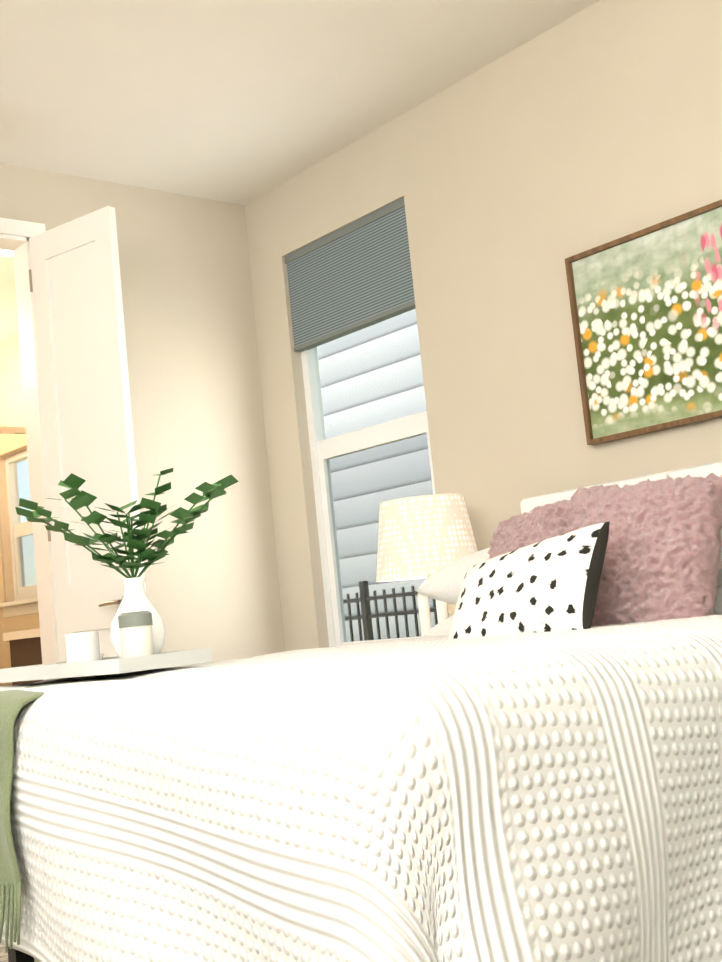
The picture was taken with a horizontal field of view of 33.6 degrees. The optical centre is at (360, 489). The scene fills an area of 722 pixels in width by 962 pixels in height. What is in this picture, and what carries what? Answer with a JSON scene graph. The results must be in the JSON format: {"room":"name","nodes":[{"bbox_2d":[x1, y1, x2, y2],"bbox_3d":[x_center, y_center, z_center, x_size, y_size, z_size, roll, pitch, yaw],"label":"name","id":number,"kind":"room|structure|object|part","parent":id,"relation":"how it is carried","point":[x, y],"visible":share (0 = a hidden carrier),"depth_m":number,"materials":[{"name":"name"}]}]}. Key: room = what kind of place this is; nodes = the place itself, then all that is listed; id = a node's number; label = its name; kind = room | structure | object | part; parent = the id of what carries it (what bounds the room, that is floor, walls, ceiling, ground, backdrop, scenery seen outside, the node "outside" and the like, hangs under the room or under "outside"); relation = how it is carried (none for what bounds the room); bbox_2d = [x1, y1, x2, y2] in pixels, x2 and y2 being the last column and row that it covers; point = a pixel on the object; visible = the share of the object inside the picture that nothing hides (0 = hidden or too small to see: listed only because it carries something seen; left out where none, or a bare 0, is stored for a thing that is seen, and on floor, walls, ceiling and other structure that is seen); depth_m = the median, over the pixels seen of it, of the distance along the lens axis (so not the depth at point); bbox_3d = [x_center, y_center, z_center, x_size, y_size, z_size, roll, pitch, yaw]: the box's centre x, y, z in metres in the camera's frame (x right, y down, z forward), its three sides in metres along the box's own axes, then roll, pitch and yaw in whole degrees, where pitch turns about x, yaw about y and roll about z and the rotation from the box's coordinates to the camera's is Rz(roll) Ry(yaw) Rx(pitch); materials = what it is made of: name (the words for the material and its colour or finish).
{"room":"bedroom","nodes":[
{"label":"bedroom","id":0,"kind":"room"},
{"bbox_2d":[0,163,284,660],"bbox_3d":[-2.258,0.060,3.952,4.730,2.740,0.130,-1,-8,-40],"label":"wall","id":1,"kind":"structure","parent":0,"point":[212,581],"depth_m":5.22,"materials":[{"name":"paint"}]},
{"bbox_2d":[0,217,59,680],"bbox_3d":[-1.619,0.170,4.460,1.064,2.502,0.152,-1,-8,-40],"label":"door frame","id":2,"kind":"structure","parent":1,"relation":"attached to","point":[15,235],"depth_m":4.79,"materials":[{"name":"white wood"}]},
{"bbox_2d":[29,206,145,661],"bbox_3d":[-1.002,0.152,4.548,0.193,2.408,0.460,-1,-8,-40],"label":"door leaf","id":3,"kind":"structure","parent":1,"relation":"in","point":[75,285],"depth_m":4.58,"materials":[{"name":"white wood"}]},
{"bbox_2d":[0,0,599,344],"bbox_3d":[-1.655,-1.503,3.318,4.860,0.100,8.510,-1,-8,-40],"label":"ceiling","id":4,"kind":"structure","parent":0,"point":[241,102],"depth_m":4.28,"materials":[{"name":"paint"}]},
{"bbox_2d":[0,249,12,255],"bbox_3d":[-1.717,-1.173,5.877,0.174,0.003,0.174,-1,-8,-40],"label":"recessed light","id":5,"kind":"object","parent":4,"relation":"in","point":[6,253],"visible":0.29,"depth_m":5.89,"materials":[{"name":"white"}]},
{"bbox_2d":[0,0,721,650],"bbox_3d":[0.294,-0.118,4.694,0.130,2.740,8.510,-1,-8,-40],"label":"wall","id":6,"kind":"structure","parent":0,"point":[516,176],"depth_m":4.31,"materials":[{"name":"paint"}]},
{"bbox_2d":[0,597,38,617],"bbox_3d":[-2.069,0.730,7.431,0.125,0.093,0.660,-1,-8,-40],"label":"window sill","id":7,"kind":"structure","parent":6,"relation":"attached to","point":[21,603],"depth_m":7.41,"materials":[{"name":"beige wood"}]},
{"bbox_2d":[5,449,36,600],"bbox_3d":[-2.069,0.218,7.529,0.060,0.940,0.550,-1,-8,-40],"label":"window","id":8,"kind":"structure","parent":6,"relation":"in","point":[21,594],"depth_m":7.66,"materials":[{"name":"white plastic"}]},
{"bbox_2d":[285,197,448,646],"bbox_3d":[0.046,-0.204,4.984,0.103,1.820,0.820,-1,-8,-40],"label":"window","id":9,"kind":"structure","parent":6,"relation":"in","point":[323,450],"depth_m":5.13,"materials":[{"name":"white plastic"}]},
{"bbox_3d":[-0.042,-0.888,5.040,0.052,0.436,0.812,-1,-8,-40],"label":"window blind rail","id":10,"kind":"part","parent":9,"relation":"part of","materials":[{"name":"grey fabric"}]},
{"bbox_2d":[287,206,414,346],"bbox_3d":[-0.041,-0.881,5.040,0.040,0.390,0.808,-1,-8,-40],"label":"window blind","id":11,"kind":"object","parent":9,"relation":"attached to","point":[358,275],"visible":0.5,"depth_m":5.00,"materials":[{"name":"fabric"}]},
{"bbox_2d":[565,199,721,444],"bbox_3d":[1.035,-0.533,3.674,0.038,0.640,0.940,-1,-8,-40],"label":"picture frame","id":12,"kind":"object","parent":6,"relation":"attached to","point":[646,308],"visible":1,"depth_m":3.80,"materials":[{"name":"brown wood"}]},
{"bbox_3d":[-2.409,1.689,5.648,3.060,0.102,3.100,-1,-8,-40],"label":"floor","id":13,"kind":"structure","parent":0,"visible":0},
{"bbox_2d":[0,426,38,685],"bbox_3d":[-2.219,0.659,6.294,1.660,2.033,0.120,-1,-8,-40],"label":"cabinet","id":14,"kind":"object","parent":13,"relation":"on","point":[5,430],"depth_m":6.56,"materials":[{"name":"beige paint"}]},
{"bbox_2d":[3,628,42,684],"bbox_3d":[-0.981,1.021,5.336,0.970,0.875,0.604,-1,-8,-40],"label":"bathroom vanity","id":15,"kind":"object","parent":13,"relation":"on","point":[25,647],"visible":0.14,"depth_m":5.16,"materials":[{"name":"brown wood"}]},
{"bbox_3d":[-0.384,1.083,1.847,4.860,0.100,5.410,-1,-8,-40],"label":"floor","id":16,"kind":"structure","parent":0,"visible":0},
{"bbox_2d":[0,944,38,961],"bbox_3d":[-0.845,1.142,2.544,2.002,0.020,1.989,-1,-8,-40],"label":"rug","id":17,"kind":"object","parent":16,"relation":"on","point":[3,956],"depth_m":3.10,"materials":[{"name":"beige carpet"}]},
{"bbox_2d":[0,461,721,961],"bbox_3d":[0.247,0.477,2.866,2.260,1.189,1.975,-1,-8,-40],"label":"bed","id":18,"kind":"object","parent":16,"relation":"on","point":[516,757],"visible":1,"depth_m":1.85,"materials":[{"name":"white fabric"}]},
{"bbox_2d":[64,631,100,670],"bbox_3d":[-0.673,0.386,2.866,0.079,0.085,0.104,-1,-8,-40],"label":"mug","id":19,"kind":"object","parent":18,"relation":"on","point":[84,646],"depth_m":2.82,"materials":[{"name":"white ceramic"}]},
{"bbox_2d":[0,647,212,683],"bbox_3d":[-0.605,0.413,2.812,0.383,0.032,0.478,-1,-8,-40],"label":"tray","id":20,"kind":"object","parent":18,"relation":"on","point":[134,663],"depth_m":2.71,"materials":[{"name":"grey wood"}]},
{"bbox_2d":[117,610,154,665],"bbox_3d":[-0.508,0.336,2.707,0.075,0.118,0.076,-1,-8,-40],"label":"jar","id":21,"kind":"object","parent":18,"relation":"on","point":[136,634],"depth_m":2.68,"materials":[{"name":"beige"}]},
{"bbox_2d":[109,577,165,664],"bbox_3d":[-0.529,0.309,2.823,0.132,0.200,0.132,-1,-8,-40],"label":"vase","id":22,"kind":"object","parent":18,"relation":"on","point":[135,599],"depth_m":2.80,"materials":[{"name":"white ceramic"}]},
{"bbox_2d":[548,472,721,646],"bbox_3d":[0.676,0.180,2.934,0.285,0.415,0.430,-1,-8,-40],"label":"pillow","id":23,"kind":"object","parent":18,"relation":"on","point":[663,563],"depth_m":2.83,"materials":[{"name":"fabric"}]},
{"bbox_3d":[0.275,0.944,4.211,0.490,0.540,0.490,-1,-8,-40],"label":"nightstand","id":24,"kind":"object","parent":16,"relation":"on","visible":0},
{"bbox_2d":[376,494,477,635],"bbox_3d":[0.248,0.352,4.236,0.380,0.640,0.380,-1,-8,-40],"label":"lamp","id":25,"kind":"object","parent":24,"relation":"on","point":[427,537],"visible":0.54,"depth_m":4.12,"materials":[{"name":"white fabric"}]},
{"bbox_3d":[0.230,0.171,4.255,0.380,0.275,0.380,-1,-8,-40],"label":"lamp shade","id":26,"kind":"part","parent":25,"relation":"part of","materials":[{"name":"white fabric"}]},
{"label":"outside","id":27,"kind":"structure","parent":0,"visible":0},
{"bbox_3d":[33.690,0.774,27.389,79.570,0.200,90.000,-1,-8,-40],"label":"ground","id":28,"kind":"structure","parent":27,"visible":0},
{"bbox_2d":[317,309,434,641],"bbox_3d":[1.621,-0.568,15.574,7.800,6.350,9.400,-1,-8,-40],"label":"neighbor","id":29,"kind":"object","parent":28,"relation":"on","point":[334,368],"depth_m":11.33,"materials":[{"name":"white"}]},
{"bbox_2d":[343,581,437,640],"bbox_3d":[0.086,1.379,8.890,0.050,1.400,9.050,-1,-8,-40],"label":"fence","id":30,"kind":"object","parent":28,"relation":"on","point":[365,619],"depth_m":8.84,"materials":[{"name":"black metal"}]},
{"bbox_3d":[-3.546,0.499,6.879,2.930,2.740,0.130,-1,-8,-40],"label":"wall","id":31,"kind":"structure","parent":0,"visible":0},
{"bbox_2d":[0,403,39,685],"bbox_3d":[-1.975,0.607,7.282,0.012,2.300,1.170,-1,-8,-40],"label":"wall tile","id":32,"kind":"structure","parent":31,"relation":"attached to","point":[14,417],"depth_m":7.56,"materials":[{"name":"beige tile"}]}
]}

